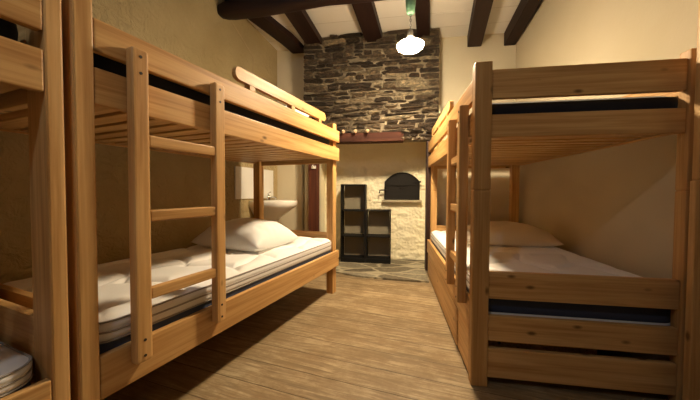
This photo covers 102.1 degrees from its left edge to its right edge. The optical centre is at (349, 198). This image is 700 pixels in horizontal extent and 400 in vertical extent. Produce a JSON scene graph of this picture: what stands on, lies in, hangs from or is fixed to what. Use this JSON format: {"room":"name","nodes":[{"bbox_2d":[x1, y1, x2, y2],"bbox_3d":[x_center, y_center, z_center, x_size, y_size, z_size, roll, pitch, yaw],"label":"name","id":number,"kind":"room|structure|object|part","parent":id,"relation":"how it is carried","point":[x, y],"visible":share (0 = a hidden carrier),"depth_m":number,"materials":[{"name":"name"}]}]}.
{"room":"hostel dormitory room","nodes":[
{"label":"hostel dormitory room","id":0,"kind":"room"},
{"bbox_2d":[0,0,277,283],"bbox_3d":[-2.121,-0.904,0.866,0.120,3.742,6.566,1,2,19],"label":"wall","id":1,"kind":"structure","parent":0,"point":[193,31],"depth_m":2.34,"materials":[{"name":"paint"}]},
{"bbox_2d":[218,0,253,73],"bbox_3d":[-1.265,-1.226,3.189,0.011,1.665,0.579,1,2,19],"label":"cable","id":2,"kind":"object","parent":1,"relation":"attached to","point":[218,0],"visible":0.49,"depth_m":3.30,"materials":[{"name":"beige plastic"}]},
{"bbox_2d":[235,166,272,198],"bbox_3d":[-1.167,-0.191,3.509,0.013,0.370,0.735,1,2,19],"label":"backsplash","id":3,"kind":"structure","parent":1,"relation":"attached to","point":[243,175],"depth_m":3.35,"materials":[{"name":"white tile"}]},
{"bbox_2d":[249,192,296,221],"bbox_3d":[-0.910,0.402,3.580,0.460,0.992,0.540,1,2,19],"label":"basin","id":4,"kind":"object","parent":1,"relation":"attached to","point":[274,210],"visible":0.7,"depth_m":3.42,"materials":[{"name":"white ceramic"}]},
{"bbox_2d":[266,192,276,200],"bbox_3d":[-0.999,-0.035,3.628,0.162,0.120,0.051,1,2,21],"label":"tap","id":5,"kind":"object","parent":4,"relation":"on","point":[268,196],"depth_m":3.63,"materials":[{"name":"silver metal"}]},
{"bbox_2d":[217,0,383,19],"bbox_3d":[0.273,-1.967,2.690,3.325,0.215,0.154,0,2,9],"label":"beam","id":6,"kind":"structure","parent":1,"relation":"attached to","point":[229,9],"depth_m":2.82,"materials":[{"name":"brown wood"}]},
{"bbox_2d":[303,28,439,140],"bbox_3d":[0.231,-1.391,3.530,1.718,1.352,0.104,0,2,9],"label":"stone wall","id":7,"kind":"structure","parent":0,"point":[314,84],"depth_m":3.52,"materials":[{"name":"stone"}]},
{"bbox_2d":[339,129,400,141],"bbox_3d":[0.118,-0.782,3.485,1.010,0.141,0.088,0,2,9],"label":"coat rack","id":8,"kind":"object","parent":7,"relation":"attached to","point":[374,136],"visible":0.73,"depth_m":3.49,"materials":[{"name":"brown wood"}]},
{"bbox_2d":[304,28,439,259],"bbox_3d":[0.303,-0.602,3.912,1.715,2.991,0.688,0,2,9],"label":"wall","id":9,"kind":"structure","parent":0,"point":[371,165],"depth_m":4.08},
{"bbox_2d":[308,164,319,230],"bbox_3d":[-0.479,0.085,3.763,0.122,1.620,0.125,0,2,9],"label":"door","id":10,"kind":"structure","parent":9,"relation":"attached to","point":[313,174],"depth_m":3.70,"materials":[{"name":"brown wood"}]},
{"bbox_2d":[336,134,403,144],"bbox_3d":[0.045,-0.765,3.648,1.265,0.091,0.162,0,2,9],"label":"trim","id":11,"kind":"structure","parent":9,"relation":"attached to","point":[402,140],"depth_m":3.60,"materials":[{"name":"brown wood"}]},
{"bbox_2d":[379,172,420,199],"bbox_3d":[0.706,-0.184,4.026,0.587,0.392,0.089,0,2,9],"label":"door","id":12,"kind":"structure","parent":9,"relation":"attached to","point":[401,185],"depth_m":4.01,"materials":[{"name":"black metal"}]},
{"bbox_2d":[382,200,421,202],"bbox_3d":[0.736,0.031,4.039,0.560,0.033,0.075,0,2,9],"label":"stone ledge","id":13,"kind":"object","parent":9,"relation":"attached to","point":[419,201],"visible":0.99,"depth_m":4.00,"materials":[{"name":"beige stone"}]},
{"bbox_2d":[425,141,430,270],"bbox_3d":[0.973,0.097,3.535,0.053,1.620,0.120,0,2,9],"label":"trim","id":14,"kind":"structure","parent":9,"relation":"attached to","point":[428,169],"depth_m":3.48,"materials":[{"name":"brown wood"}]},
{"bbox_2d":[247,0,520,50],"bbox_3d":[-0.705,-2.379,0.858,4.900,0.964,7.200,0,2,9],"label":"ceiling","id":15,"kind":"structure","parent":0,"point":[452,17],"depth_m":3.26,"materials":[{"name":"white paint"}]},
{"bbox_2d":[224,0,303,53],"bbox_3d":[-1.414,-2.207,2.374,0.326,0.509,3.451,1,2,23],"label":"beam","id":16,"kind":"structure","parent":15,"relation":"attached to","point":[268,24],"depth_m":3.47,"materials":[{"name":"brown wood"}]},
{"bbox_2d":[284,10,321,43],"bbox_3d":[-1.353,-2.330,0.644,0.215,0.860,6.325,1,2,16],"label":"beam","id":17,"kind":"structure","parent":15,"relation":"attached to","point":[301,21],"depth_m":3.33,"materials":[{"name":"brown wood"}]},
{"bbox_2d":[352,2,382,41],"bbox_3d":[-0.577,-2.313,0.521,0.216,0.880,6.323,1,2,16],"label":"beam","id":18,"kind":"structure","parent":15,"relation":"attached to","point":[366,14],"depth_m":3.17,"materials":[{"name":"brown wood"}]},
{"bbox_2d":[415,0,429,36],"bbox_3d":[0.012,-2.313,0.426,0.163,0.870,6.324,1,2,16],"label":"beam","id":19,"kind":"structure","parent":15,"relation":"attached to","point":[422,8],"depth_m":3.11,"materials":[{"name":"brown wood"}]},
{"bbox_2d":[397,0,423,53],"bbox_3d":[0.526,-1.723,2.453,0.236,0.869,0.236,0,2,9],"label":"pendant lamp","id":20,"kind":"object","parent":19,"relation":"hanging from","point":[410,45],"visible":1,"depth_m":2.43,"materials":[{"name":"white glass"}]},
{"bbox_2d":[397,39,422,53],"bbox_3d":[0.525,-1.311,2.464,0.224,0.044,0.224,0,2,9],"label":"diffuser","id":21,"kind":"object","parent":20,"relation":"attached to","point":[406,46],"depth_m":2.41,"materials":[{"name":"white glass"}]},
{"bbox_3d":[0.525,-1.365,2.463,0.236,0.068,0.236,0,2,9],"label":"lamp shade","id":22,"kind":"part","parent":20,"relation":"part of","materials":[{"name":"white glass"}]},
{"bbox_2d":[467,0,492,46],"bbox_3d":[0.632,-2.276,0.439,0.178,0.940,6.541,1,2,16],"label":"beam","id":23,"kind":"structure","parent":15,"relation":"attached to","point":[481,9],"depth_m":3.11,"materials":[{"name":"brown wood"}]},
{"bbox_2d":[504,0,541,45],"bbox_3d":[1.348,-2.263,0.325,0.141,0.955,6.488,1,2,11],"label":"beam","id":24,"kind":"structure","parent":15,"relation":"attached to","point":[526,9],"depth_m":3.08,"materials":[{"name":"brown wood"}]},
{"bbox_2d":[102,257,668,399],"bbox_3d":[0.008,1.012,0.660,6.800,0.100,8.400,1,2,19],"label":"floor","id":25,"kind":"structure","parent":0,"point":[367,339],"depth_m":1.71,"materials":[{"name":"brown wood"}]},
{"bbox_2d":[0,0,70,399],"bbox_3d":[-1.727,0.164,0.150,1.042,1.650,2.021,1,2,23],"label":"bunk bed","id":26,"kind":"object","parent":25,"relation":"on","point":[31,66],"visible":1,"depth_m":0.87,"materials":[{"name":"brown wood"}]},
{"bbox_2d":[0,18,17,40],"bbox_3d":[-1.747,-0.432,0.147,0.916,0.204,1.896,1,2,23],"label":"mattress","id":27,"kind":"object","parent":26,"relation":"on","point":[8,29],"visible":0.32,"depth_m":0.82,"materials":[{"name":"black fabric"}]},
{"bbox_3d":[-1.365,-0.364,1.052,0.768,0.116,0.030,1,2,23],"label":"rail","id":28,"kind":"part","parent":26,"relation":"part of","materials":[{"name":"brown wood"}]},
{"bbox_2d":[0,341,32,397],"bbox_3d":[-1.745,0.566,0.172,0.946,0.149,1.906,1,2,23],"label":"mattress","id":29,"kind":"object","parent":26,"relation":"on","point":[16,374],"visible":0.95,"depth_m":0.84,"materials":[{"name":"white fabric"}]},
{"bbox_3d":[-1.745,0.540,0.171,0.946,0.055,1.906,1,2,23],"label":"panel","id":30,"kind":"part","parent":29,"relation":"part of","materials":[{"name":"white fabric"}]},
{"bbox_3d":[-1.305,-0.531,-0.068,0.029,0.110,1.977,1,2,23],"label":"guard rail","id":31,"kind":"part","parent":26,"relation":"part of","materials":[{"name":"brown wood"}]},
{"bbox_3d":[-1.306,-0.359,-0.063,0.029,0.124,1.977,1,2,23],"label":"rail","id":32,"kind":"part","parent":26,"relation":"part of","materials":[{"name":"brown wood"}]},
{"bbox_3d":[-1.310,0.654,-0.036,0.029,0.152,1.977,1,2,23],"label":"rail","id":33,"kind":"part","parent":26,"relation":"part of","materials":[{"name":"brown wood"}]},
{"bbox_3d":[-1.369,0.665,1.080,0.768,0.130,0.030,1,2,23],"label":"rail","id":34,"kind":"part","parent":26,"relation":"part of","materials":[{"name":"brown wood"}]},
{"bbox_3d":[-0.956,0.146,0.900,0.115,1.650,0.043,1,2,23],"label":"post","id":35,"kind":"part","parent":26,"relation":"part of","materials":[{"name":"brown wood"}]},
{"bbox_2d":[0,0,338,399],"bbox_3d":[-0.938,0.099,2.035,1.042,1.683,2.021,1,2,23],"label":"bunk bed","id":36,"kind":"object","parent":25,"relation":"on","point":[101,106],"visible":0.82,"depth_m":1.14,"materials":[{"name":"brown wood"}]},
{"bbox_3d":[-1.335,-0.366,1.123,0.834,0.116,0.030,1,2,23],"label":"rail","id":37,"kind":"part","parent":36,"relation":"part of","materials":[{"name":"brown wood"}]},
{"bbox_3d":[-1.339,0.663,1.151,0.834,0.130,0.030,1,2,23],"label":"rail","id":38,"kind":"part","parent":36,"relation":"part of","materials":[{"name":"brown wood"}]},
{"bbox_3d":[-0.913,0.145,0.960,0.082,1.650,0.056,1,2,23],"label":"post","id":39,"kind":"part","parent":36,"relation":"part of","materials":[{"name":"brown wood"}]},
{"bbox_3d":[-1.406,-0.421,2.207,0.029,0.124,1.888,1,2,23],"label":"rail","id":40,"kind":"part","parent":36,"relation":"part of","materials":[{"name":"brown wood"}]},
{"bbox_2d":[4,236,330,354],"bbox_3d":[-0.958,0.491,2.050,0.946,0.201,1.906,1,2,23],"label":"mattress","id":41,"kind":"object","parent":36,"relation":"on","point":[245,270],"visible":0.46,"depth_m":1.56,"materials":[{"name":"white fabric"}]},
{"bbox_3d":[-0.958,0.457,2.049,0.946,0.074,1.906,1,2,23],"label":"panel","id":42,"kind":"part","parent":41,"relation":"part of","materials":[{"name":"white fabric"}]},
{"bbox_2d":[192,218,298,251],"bbox_3d":[-0.865,0.270,2.388,0.680,0.213,0.540,1,2,23],"label":"pillow","id":43,"kind":"object","parent":41,"relation":"on","point":[241,234],"visible":0.88,"depth_m":2.20,"materials":[{"name":"white fabric"}]},
{"bbox_2d":[93,53,328,144],"bbox_3d":[-0.961,-0.480,2.026,0.916,0.204,1.896,1,2,23],"label":"mattress","id":44,"kind":"object","parent":36,"relation":"on","point":[101,62],"visible":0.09,"depth_m":1.34,"materials":[{"name":"black fabric"}]},
{"bbox_2d":[285,106,308,116],"bbox_3d":[-0.688,-0.749,2.656,0.660,0.286,0.410,1,2,23],"label":"pillow","id":45,"kind":"object","parent":44,"relation":"on","point":[296,110],"visible":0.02,"depth_m":2.53,"materials":[{"name":"white fabric"}]},
{"bbox_3d":[-0.497,-0.580,1.863,0.029,0.110,1.964,1,2,23],"label":"guard rail","id":46,"kind":"part","parent":36,"relation":"part of","materials":[{"name":"brown wood"}]},
{"bbox_3d":[-0.497,-0.408,1.868,0.029,0.124,1.964,1,2,23],"label":"rail","id":47,"kind":"part","parent":36,"relation":"part of","materials":[{"name":"brown wood"}]},
{"bbox_3d":[-0.501,0.604,1.896,0.029,0.152,1.964,1,2,23],"label":"rail","id":48,"kind":"part","parent":36,"relation":"part of","materials":[{"name":"brown wood"}]},
{"bbox_3d":[-1.005,0.085,3.117,0.082,1.650,0.074,1,2,23],"label":"post","id":49,"kind":"part","parent":36,"relation":"part of","materials":[{"name":"brown wood"}]},
{"bbox_3d":[-0.430,-0.705,2.023,0.028,0.071,1.050,1,2,23],"label":"raised rail","id":50,"kind":"part","parent":36,"relation":"part of","materials":[{"name":"brown wood"}]},
{"bbox_3d":[-0.576,-0.413,2.936,0.834,0.116,0.030,1,2,23],"label":"rail","id":51,"kind":"part","parent":36,"relation":"part of","materials":[{"name":"brown wood"}]},
{"bbox_3d":[-0.183,0.098,2.773,0.070,1.650,0.074,1,2,23],"label":"post","id":52,"kind":"part","parent":36,"relation":"part of","materials":[{"name":"brown wood"}]},
{"bbox_2d":[340,184,390,263],"bbox_3d":[0.225,0.335,3.959,0.688,1.075,0.210,0,2,9],"label":"cube shelf","id":53,"kind":"object","parent":25,"relation":"on","point":[371,246],"visible":1,"depth_m":4.03,"materials":[{"name":"black wood"}]},
{"bbox_3d":[0.055,0.333,3.986,0.343,1.075,0.210,0,2,9],"label":"tall frame","id":54,"kind":"part","parent":53,"relation":"part of","materials":[{"name":"black wood"}]},
{"bbox_3d":[0.068,0.678,4.091,0.299,0.336,0.009,0,2,9],"label":"panel","id":55,"kind":"part","parent":53,"relation":"part of","materials":[{"name":"brown wood"}]},
{"bbox_3d":[0.071,-0.024,4.071,0.299,0.336,0.009,0,2,9],"label":"panel","id":56,"kind":"part","parent":53,"relation":"part of","materials":[{"name":"brown wood"}]},
{"bbox_3d":[0.070,0.327,4.081,0.299,0.336,0.009,0,2,9],"label":"panel","id":57,"kind":"part","parent":53,"relation":"part of","materials":[{"name":"brown wood"}]},
{"bbox_3d":[0.395,0.511,3.937,0.343,0.725,0.210,0,2,9],"label":"frame","id":58,"kind":"part","parent":53,"relation":"part of","materials":[{"name":"black wood"}]},
{"bbox_3d":[0.409,0.679,4.037,0.299,0.340,0.009,0,2,9],"label":"panel","id":59,"kind":"part","parent":53,"relation":"part of","materials":[{"name":"brown wood"}]},
{"bbox_3d":[0.411,0.328,4.027,0.299,0.340,0.009,0,2,9],"label":"panel","id":60,"kind":"part","parent":53,"relation":"part of","materials":[{"name":"brown wood"}]},
{"bbox_2d":[428,254,596,354],"bbox_3d":[1.199,0.797,2.530,0.798,0.238,1.610,0,2,9],"label":"drawer","id":61,"kind":"object","parent":25,"relation":"on","point":[450,310],"visible":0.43,"depth_m":1.90,"materials":[{"name":"brown wood"}]},
{"bbox_3d":[0.818,0.793,2.590,0.026,0.238,1.610,0,2,9],"label":"panel","id":62,"kind":"part","parent":61,"relation":"part of","materials":[{"name":"brown wood"}]},
{"bbox_3d":[1.089,0.842,1.748,0.770,0.170,0.020,0,2,9],"label":"panel","id":63,"kind":"part","parent":61,"relation":"part of","materials":[{"name":"brown wood"}]},
{"bbox_2d":[427,48,696,399],"bbox_3d":[1.253,0.099,2.366,1.052,1.683,2.031,0,2,9],"label":"bunk bed","id":64,"kind":"object","parent":25,"relation":"on","point":[482,141],"visible":0.9,"depth_m":1.40,"materials":[{"name":"brown wood"}]},
{"bbox_3d":[1.004,0.086,3.396,0.070,1.650,0.074,0,2,9],"label":"post","id":65,"kind":"part","parent":64,"relation":"part of","materials":[{"name":"brown wood"}]},
{"bbox_3d":[0.836,-0.716,2.613,0.028,0.071,1.050,0,2,9],"label":"raised rail","id":66,"kind":"part","parent":64,"relation":"part of","materials":[{"name":"brown wood"}]},
{"bbox_3d":[0.802,0.593,2.480,0.029,0.152,1.974,0,2,9],"label":"rail","id":67,"kind":"part","parent":64,"relation":"part of","materials":[{"name":"brown wood"}]},
{"bbox_3d":[0.806,-0.419,2.452,0.029,0.124,1.974,0,2,9],"label":"rail","id":68,"kind":"part","parent":64,"relation":"part of","materials":[{"name":"brown wood"}]},
{"bbox_3d":[0.807,-0.591,2.447,0.029,0.110,1.974,0,2,9],"label":"guard rail","id":69,"kind":"part","parent":64,"relation":"part of","materials":[{"name":"brown wood"}]},
{"bbox_2d":[458,310,468,370],"bbox_3d":[0.672,0.819,1.652,0.024,0.238,0.276,0,2,9],"label":"board","id":70,"kind":"object","parent":64,"relation":"attached to","point":[463,330],"visible":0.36,"depth_m":1.64,"materials":[{"name":"brown wood"}]},
{"bbox_3d":[1.435,-0.416,3.324,0.834,0.116,0.030,0,2,9],"label":"rail","id":71,"kind":"part","parent":64,"relation":"part of","materials":[{"name":"brown wood"}]},
{"bbox_3d":[0.670,0.138,1.460,0.082,1.650,0.056,0,2,9],"label":"post","id":72,"kind":"part","parent":64,"relation":"part of","materials":[{"name":"brown wood"}]},
{"bbox_3d":[1.885,0.093,3.256,0.082,1.650,0.074,0,2,9],"label":"post","id":73,"kind":"part","parent":64,"relation":"part of","materials":[{"name":"brown wood"}]},
{"bbox_2d":[431,230,670,325],"bbox_3d":[1.274,0.491,2.370,0.946,0.201,1.916,0,2,9],"label":"mattress","id":74,"kind":"object","parent":64,"relation":"on","point":[556,260],"visible":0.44,"depth_m":1.60,"materials":[{"name":"white fabric"}]},
{"bbox_3d":[1.274,0.457,2.369,0.946,0.074,1.916,0,2,9],"label":"panel","id":75,"kind":"part","parent":74,"relation":"part of","materials":[{"name":"white"}]},
{"bbox_2d":[455,221,563,246],"bbox_3d":[1.380,0.294,2.569,0.760,0.178,0.500,0,2,9],"label":"pillow","id":76,"kind":"object","parent":74,"relation":"on","point":[504,233],"visible":0.65,"depth_m":2.35,"materials":[{"name":"beige fabric"}]},
{"bbox_3d":[1.274,0.583,2.372,0.938,0.017,1.908,0,2,9],"label":"panel","id":77,"kind":"part","parent":74,"relation":"part of","materials":[{"name":"white"}]},
{"bbox_3d":[1.121,0.846,1.406,0.834,0.150,0.030,0,2,9],"label":"rail","id":78,"kind":"part","parent":64,"relation":"part of","materials":[{"name":"brown wood"}]},
{"bbox_3d":[1.121,0.666,1.401,0.834,0.130,0.030,0,2,9],"label":"rail","id":79,"kind":"part","parent":64,"relation":"part of","materials":[{"name":"brown wood"}]},
{"bbox_2d":[492,96,677,114],"bbox_3d":[1.285,-0.458,2.343,0.916,0.161,1.906,0,2,9],"label":"mattress","id":80,"kind":"object","parent":64,"relation":"on","point":[648,102],"visible":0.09,"depth_m":1.40,"materials":[{"name":"black fabric"}]},
{"bbox_3d":[1.125,-0.363,1.373,0.834,0.116,0.030,0,2,9],"label":"rail","id":81,"kind":"part","parent":64,"relation":"part of","materials":[{"name":"brown wood"}]},
{"bbox_3d":[1.757,-0.410,2.263,0.029,0.124,1.898,0,2,9],"label":"rail","id":82,"kind":"part","parent":64,"relation":"part of","materials":[{"name":"brown wood"}]},
{"bbox_3d":[1.758,-0.582,2.258,0.029,0.110,1.898,0,2,9],"label":"guard rail","id":83,"kind":"part","parent":64,"relation":"part of","materials":[{"name":"brown wood"}]},
{"bbox_3d":[1.577,0.145,1.316,0.082,1.650,0.056,0,2,9],"label":"post","id":84,"kind":"part","parent":64,"relation":"part of","materials":[{"name":"brown wood"}]},
{"bbox_2d":[682,0,699,399],"bbox_3d":[1.533,-0.177,1.200,0.126,2.300,0.030,0,2,9],"label":"wooden post","id":85,"kind":"object","parent":25,"relation":"on","point":[691,364],"visible":1,"depth_m":1.21,"materials":[{"name":"brown wood"}]},
{"bbox_3d":[1.531,0.447,1.218,0.126,1.052,0.030,0,2,9],"label":"post","id":86,"kind":"part","parent":85,"relation":"part of","materials":[{"name":"brown wood"}]},
{"bbox_3d":[1.538,-0.703,1.186,0.120,1.248,0.030,0,2,9],"label":"post","id":87,"kind":"part","parent":85,"relation":"part of","materials":[{"name":"brown wood"}]},
{"bbox_2d":[277,33,515,231],"bbox_3d":[0.511,-0.585,3.787,3.315,2.965,0.120,0,2,9],"label":"wall","id":88,"kind":"structure","parent":0,"point":[457,60],"depth_m":3.58,"materials":[{"name":"beige paint"}]},
{"bbox_2d":[302,164,303,229],"bbox_3d":[-0.653,0.175,3.910,0.032,1.430,0.032,0,2,9],"label":"pipe","id":89,"kind":"object","parent":88,"relation":"attached to","point":[303,164],"visible":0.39,"depth_m":3.89,"materials":[{"name":"beige metal"}]},
{"bbox_2d":[305,164,307,230],"bbox_3d":[-0.595,0.176,3.893,0.048,1.430,0.048,0,2,9],"label":"pipe","id":90,"kind":"object","parent":88,"relation":"attached to","point":[306,165],"visible":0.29,"depth_m":3.87,"materials":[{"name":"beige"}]},
{"bbox_2d":[515,0,698,360],"bbox_3d":[1.574,-0.872,0.271,0.120,3.742,6.474,0,2,9],"label":"wall","id":91,"kind":"structure","parent":0,"point":[612,206],"depth_m":1.92,"materials":[{"name":"beige paint"}]}
]}

